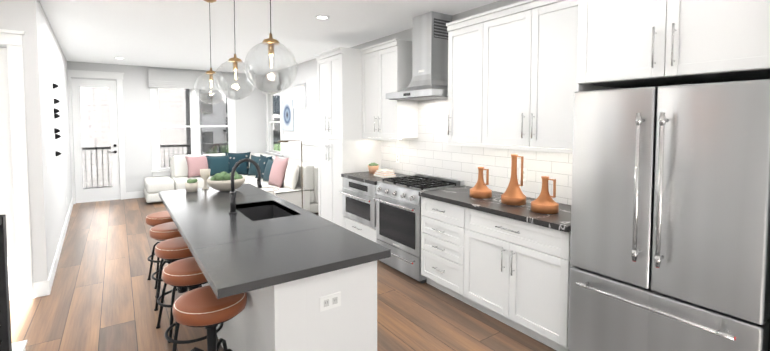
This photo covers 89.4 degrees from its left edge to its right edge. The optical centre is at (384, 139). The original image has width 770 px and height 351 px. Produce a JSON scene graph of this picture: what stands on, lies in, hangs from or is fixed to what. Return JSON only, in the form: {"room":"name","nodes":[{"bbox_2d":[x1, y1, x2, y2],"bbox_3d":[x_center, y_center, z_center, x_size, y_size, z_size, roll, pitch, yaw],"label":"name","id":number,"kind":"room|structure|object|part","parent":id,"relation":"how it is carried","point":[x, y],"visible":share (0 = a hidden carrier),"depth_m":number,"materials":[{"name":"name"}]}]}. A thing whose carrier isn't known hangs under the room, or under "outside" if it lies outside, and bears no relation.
{"room":"kitchen","nodes":[
{"label":"kitchen","id":0,"kind":"room"},
{"bbox_2d":[0,0,79,282],"bbox_3d":[-4.704,-0.036,5.561,0.300,2.770,5.070,-2,3,-35],"label":"wall","id":1,"kind":"structure","parent":0,"point":[46,64],"depth_m":3.67,"materials":[{"name":"white paint"}]},
{"bbox_2d":[0,215,11,350],"bbox_3d":[-2.115,0.946,2.032,0.070,0.935,0.910,-2,3,-35],"label":"stair railing","id":2,"kind":"object","parent":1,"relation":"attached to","point":[5,334],"visible":1,"depth_m":2.37,"materials":[{"name":"black metal"}]},
{"bbox_2d":[80,62,263,191],"bbox_3d":[-4.487,-0.188,8.713,3.600,2.770,0.120,-2,3,-35],"label":"wall","id":3,"kind":"structure","parent":0,"point":[136,91],"depth_m":8.22,"materials":[{"name":"white paint"}]},
{"bbox_2d":[71,78,119,202],"bbox_3d":[-5.771,0.014,7.782,0.722,2.436,0.099,-2,3,-35],"label":"balcony door","id":4,"kind":"structure","parent":3,"relation":"in","point":[97,194],"depth_m":7.78,"materials":[{"name":"white wood"}]},
{"bbox_2d":[82,141,279,188],"bbox_3d":[-4.708,0.770,9.609,5.800,1.270,1.530,-2,3,-35],"label":"balcony","id":5,"kind":"object","parent":3,"relation":"attached to","point":[218,145],"depth_m":9.73,"materials":[{"name":"grey metal"}]},
{"bbox_2d":[156,88,230,169],"bbox_3d":[-4.309,-0.314,8.836,1.500,1.890,0.070,-2,3,-35],"label":"window","id":6,"kind":"structure","parent":3,"relation":"in","point":[199,127],"depth_m":8.77,"materials":[{"name":"white"}]},
{"bbox_2d":[148,69,279,93],"bbox_3d":[-3.655,-1.279,8.396,2.430,0.440,1.160,-2,3,-35],"label":"shades","id":7,"kind":"object","parent":3,"relation":"attached to","point":[171,79],"visible":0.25,"depth_m":8.58,"materials":[{"name":"grey"}]},
{"bbox_2d":[39,0,499,73],"bbox_3d":[-0.298,-1.381,3.631,7.440,0.100,13.140,-2,3,-35],"label":"ceiling","id":8,"kind":"structure","parent":0,"point":[165,33],"depth_m":4.80,"materials":[{"name":"white paint"}]},
{"bbox_2d":[194,0,227,103],"bbox_3d":[-1.659,-0.838,3.702,0.300,0.989,0.300,-2,3,-35],"label":"pendant light","id":9,"kind":"object","parent":8,"relation":"hanging from","point":[210,73],"visible":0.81,"depth_m":3.70,"materials":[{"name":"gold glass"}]},
{"bbox_3d":[-1.659,-0.494,3.719,0.300,0.300,0.300,-2,3,-35],"label":"lamp shade","id":10,"kind":"part","parent":9,"relation":"part of","materials":[{"name":"clear glass"}]},
{"bbox_2d":[214,0,255,99],"bbox_3d":[-1.137,-0.802,2.946,0.300,0.989,0.300,-2,3,-35],"label":"pendant light","id":11,"kind":"object","parent":8,"relation":"hanging from","point":[235,60],"visible":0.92,"depth_m":2.94,"materials":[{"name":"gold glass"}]},
{"bbox_3d":[-1.137,-0.458,2.962,0.300,0.300,0.300,-2,3,-35],"label":"lamp shade","id":12,"kind":"part","parent":11,"relation":"part of","materials":[{"name":"clear glass"}]},
{"bbox_2d":[244,0,297,92],"bbox_3d":[-0.666,-0.769,2.263,0.300,0.989,0.300,-2,3,-35],"label":"pendant light","id":13,"kind":"object","parent":8,"relation":"hanging from","point":[270,42],"visible":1,"depth_m":2.26,"materials":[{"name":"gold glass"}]},
{"bbox_3d":[-0.666,-0.425,2.279,0.300,0.300,0.300,-2,3,-35],"label":"lamp shade","id":14,"kind":"part","parent":13,"relation":"part of","materials":[{"name":"clear glass"}]},
{"bbox_2d":[314,15,329,19],"bbox_3d":[-0.697,-1.360,4.317,0.174,0.006,0.174,1,3,28],"label":"recessed light","id":15,"kind":"object","parent":8,"relation":"in","point":[323,17],"depth_m":4.31,"materials":[{"name":"white"}]},
{"bbox_2d":[10,197,556,350],"bbox_3d":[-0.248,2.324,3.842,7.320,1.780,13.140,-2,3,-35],"label":"floor","id":16,"kind":"structure","parent":0,"point":[101,296],"depth_m":3.36,"materials":[{"name":"brown wood"}]},
{"bbox_2d":[145,211,172,288],"bbox_3d":[-2.209,1.087,3.950,0.364,0.680,0.364,-2,3,-35],"label":"stool","id":17,"kind":"object","parent":16,"relation":"on","point":[156,218],"visible":0.33,"depth_m":3.80,"materials":[{"name":"brown leather"}]},
{"bbox_2d":[149,222,181,310],"bbox_3d":[-1.903,1.108,3.506,0.364,0.680,0.364,-2,3,-35],"label":"stool","id":18,"kind":"object","parent":16,"relation":"on","point":[164,231],"visible":0.58,"depth_m":3.35,"materials":[{"name":"brown leather"}]},
{"bbox_2d":[155,237,201,342],"bbox_3d":[-1.579,1.131,3.037,0.364,0.680,0.364,-2,3,-35],"label":"stool","id":19,"kind":"object","parent":16,"relation":"on","point":[176,248],"visible":0.44,"depth_m":2.89,"materials":[{"name":"brown leather"}]},
{"bbox_2d":[162,257,223,350],"bbox_3d":[-1.256,1.153,2.568,0.364,0.680,0.364,-2,3,-35],"label":"stool","id":20,"kind":"object","parent":16,"relation":"on","point":[187,272],"visible":0.44,"depth_m":2.42,"materials":[{"name":"brown leather"}]},
{"bbox_2d":[172,285,246,350],"bbox_3d":[-0.932,1.176,2.099,0.364,0.680,0.364,-2,3,-35],"label":"stool","id":21,"kind":"object","parent":16,"relation":"on","point":[206,308],"visible":0.83,"depth_m":2.00,"materials":[{"name":"brown leather"}]},
{"bbox_2d":[144,152,317,212],"bbox_3d":[-3.029,0.751,7.452,2.560,0.935,3.502,-2,3,-35],"label":"sofa","id":22,"kind":"object","parent":16,"relation":"on","point":[283,174],"visible":0.75,"depth_m":7.61,"materials":[{"name":"white fabric"}]},
{"bbox_2d":[190,202,376,350],"bbox_3d":[-0.996,1.025,3.038,0.588,0.890,2.573,-2,3,-35],"label":"kitchen island","id":23,"kind":"object","parent":16,"relation":"on","point":[304,279],"depth_m":2.00,"materials":[{"name":"wood"},{"name":"painted wood"}]},
{"bbox_2d":[159,186,314,298],"bbox_3d":[-1.270,0.570,2.816,0.430,0.040,2.690,-2,3,-35],"label":"island countertop","id":24,"kind":"structure","parent":23,"relation":"on","point":[235,255],"depth_m":2.11,"materials":[{"name":"grey stone"}]},
{"bbox_2d":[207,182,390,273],"bbox_3d":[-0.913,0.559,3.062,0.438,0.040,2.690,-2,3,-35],"label":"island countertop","id":25,"kind":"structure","parent":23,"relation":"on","point":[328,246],"depth_m":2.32,"materials":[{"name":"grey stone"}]},
{"bbox_2d":[185,169,209,191],"bbox_3d":[-1.860,0.400,3.874,0.243,0.200,0.166,-2,3,-35],"label":"planter","id":26,"kind":"object","parent":25,"relation":"on","point":[191,185],"depth_m":3.86,"materials":[{"name":"beige ceramic"}]},
{"bbox_2d":[207,171,245,191],"bbox_3d":[-1.568,0.408,3.849,0.360,0.185,0.288,-2,3,-35],"label":"bowl","id":27,"kind":"object","parent":25,"relation":"on","point":[220,182],"depth_m":3.76,"materials":[{"name":"beige ceramic"}]},
{"bbox_2d":[236,201,299,220],"bbox_3d":[-0.941,0.653,3.035,0.363,0.222,0.638,-2,3,-35],"label":"sink","id":28,"kind":"object","parent":25,"relation":"in","point":[257,210],"depth_m":3.29,"materials":[{"name":"grey metal"}]},
{"bbox_2d":[278,140,302,207],"bbox_3d":[-1.385,0.669,5.934,0.450,1.326,0.280,-2,3,-35],"label":"floor lamp","id":29,"kind":"object","parent":16,"relation":"on","point":[301,164],"visible":0.5,"depth_m":5.95,"materials":[{"name":"brown metal"}]},
{"bbox_2d":[315,48,382,224],"bbox_3d":[-0.517,0.072,5.586,0.616,2.550,0.771,-2,3,-35],"label":"tall cabinet","id":30,"kind":"object","parent":16,"relation":"on","point":[342,145],"depth_m":5.27,"materials":[{"name":"white wood"}]},
{"bbox_2d":[339,176,370,239],"bbox_3d":[-0.078,0.933,4.970,0.638,0.890,0.809,-2,3,-35],"label":"base cabinet","id":31,"kind":"object","parent":16,"relation":"on","point":[354,195],"depth_m":4.83,"materials":[{"name":"white"}]},
{"bbox_2d":[339,177,376,228],"bbox_3d":[-0.348,0.760,4.775,0.101,0.515,0.804,-2,3,-35],"label":"oven","id":32,"kind":"object","parent":31,"relation":"in","point":[359,207],"depth_m":4.73,"materials":[{"name":"silver metal"}]},
{"bbox_2d":[339,172,410,183],"bbox_3d":[-0.081,0.469,4.945,0.646,0.040,0.808,-2,3,-35],"label":"countertop","id":33,"kind":"structure","parent":31,"relation":"on","point":[368,176],"depth_m":4.80,"materials":[{"name":"grey stone"}]},
{"bbox_2d":[375,173,463,282],"bbox_3d":[0.368,0.917,4.310,0.631,0.985,0.770,-2,3,-35],"label":"range","id":34,"kind":"object","parent":16,"relation":"on","point":[399,230],"depth_m":4.10,"materials":[{"name":"silver metal"}]},
{"bbox_2d":[419,196,462,298],"bbox_3d":[0.785,0.992,3.738,0.616,0.890,0.639,-2,3,-35],"label":"base cabinet","id":35,"kind":"object","parent":16,"relation":"on","point":[440,224],"depth_m":3.59,"materials":[{"name":"white wood"}]},
{"bbox_2d":[459,208,574,350],"bbox_3d":[1.205,1.021,3.130,0.616,0.890,0.961,-2,3,-35],"label":"base cabinet","id":36,"kind":"object","parent":16,"relation":"on","point":[516,273],"depth_m":2.89,"materials":[{"name":"white wood"}]},
{"bbox_2d":[419,184,570,231],"bbox_3d":[1.023,0.545,3.346,0.646,0.040,1.519,-2,3,-35],"label":"countertop","id":37,"kind":"structure","parent":36,"relation":"on","point":[557,218],"depth_m":3.12,"materials":[{"name":"grey stone"}]},
{"bbox_2d":[568,79,769,350],"bbox_3d":[1.681,0.607,2.270,0.744,1.800,0.904,-2,3,-35],"label":"fridge","id":38,"kind":"object","parent":16,"relation":"on","point":[670,244],"depth_m":2.00,"materials":[{"name":"silver metal"}]},
{"bbox_2d":[264,0,658,164],"bbox_3d":[-0.320,-0.055,5.949,0.120,2.770,9.407,-2,3,-35],"label":"wall","id":39,"kind":"structure","parent":0,"point":[306,71],"depth_m":7.54,"materials":[{"name":"white paint"}]},
{"bbox_2d":[0,29,282,350],"bbox_3d":[-0.302,0.132,3.761,7.140,2.605,13.000,-2,3,-35],"label":"trim","id":40,"kind":"structure","parent":39,"relation":"attached to","point":[14,198],"depth_m":3.50,"materials":[{"name":"white"}]},
{"bbox_2d":[270,92,280,152],"bbox_3d":[-2.540,-0.414,9.164,0.070,1.420,0.890,-2,3,-35],"label":"window","id":41,"kind":"structure","parent":39,"relation":"in","point":[271,122],"depth_m":9.47,"materials":[{"name":"white"}]},
{"bbox_2d":[282,100,293,130],"bbox_3d":[-2.084,-0.526,8.355,0.028,0.640,0.630,-2,3,-35],"label":"framed artwork","id":42,"kind":"object","parent":39,"relation":"attached to","point":[287,106],"depth_m":8.31,"materials":[{"name":"white"}]},
{"bbox_2d":[293,83,305,108],"bbox_3d":[-1.714,-0.880,7.797,0.031,0.480,0.600,-2,3,-35],"label":"framed artwork","id":43,"kind":"object","parent":39,"relation":"attached to","point":[299,90],"depth_m":7.75,"materials":[{"name":"white"}]},
{"bbox_2d":[363,40,418,139],"bbox_3d":[0.050,-0.605,4.984,0.326,1.140,0.809,-2,3,-35],"label":"upper cabinet","id":44,"kind":"object","parent":39,"relation":"attached to","point":[390,92],"depth_m":4.72,"materials":[{"name":"white wood"}]},
{"bbox_2d":[386,11,451,100],"bbox_3d":[0.436,-0.905,4.258,0.498,0.906,0.800,-2,3,-35],"label":"hood","id":45,"kind":"object","parent":39,"relation":"attached to","point":[421,62],"depth_m":4.20,"materials":[{"name":"silver metal"}]},
{"bbox_2d":[447,16,474,143],"bbox_3d":[0.901,-0.545,3.753,0.326,1.140,0.507,-2,3,-35],"label":"upper cabinet","id":46,"kind":"object","parent":39,"relation":"attached to","point":[461,34],"depth_m":3.72,"materials":[{"name":"white wood"}]},
{"bbox_2d":[381,99,572,204],"bbox_3d":[0.832,-0.025,4.152,0.016,1.019,3.108,-2,3,-35],"label":"backsplash","id":47,"kind":"structure","parent":39,"relation":"attached to","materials":[{"name":"tile"}]},
{"bbox_2d":[475,0,586,151],"bbox_3d":[1.288,-0.519,3.192,0.326,1.140,1.092,-2,3,-35],"label":"upper cabinet","id":48,"kind":"object","parent":39,"relation":"attached to","point":[525,52],"depth_m":3.12,"materials":[{"name":"white wood"}]},
{"bbox_2d":[571,0,769,87],"bbox_3d":[1.755,-0.695,2.249,0.616,0.697,0.975,-2,3,-35],"label":"upper cabinet","id":49,"kind":"object","parent":39,"relation":"attached to","point":[619,43],"depth_m":2.09,"materials":[{"name":"white wood"}]},
{"bbox_2d":[463,164,494,195],"bbox_3d":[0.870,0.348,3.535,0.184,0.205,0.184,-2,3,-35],"label":"vase","id":50,"kind":"object","parent":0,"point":[480,178],"depth_m":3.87,"materials":[{"name":"orange ceramic"}]},
{"bbox_2d":[495,152,534,199],"bbox_3d":[1.077,0.292,3.249,0.188,0.345,0.187,-2,3,-35],"label":"vase","id":51,"kind":"object","parent":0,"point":[510,167],"depth_m":3.54,"materials":[{"name":"orange ceramic"}]},
{"bbox_2d":[523,172,566,207],"bbox_3d":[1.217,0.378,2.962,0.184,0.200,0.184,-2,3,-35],"label":"vase","id":52,"kind":"object","parent":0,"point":[541,189],"depth_m":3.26,"materials":[{"name":"orange ceramic"}]},
{"label":"outside","id":53,"kind":"structure","parent":0,"visible":0},
{"bbox_2d":[80,81,280,187],"bbox_3d":[-8.554,-3.708,29.619,100.000,16.200,100.000,-2,3,-35],"label":"buildings","id":54,"kind":"structure","parent":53,"point":[96,112],"depth_m":12.58}
]}

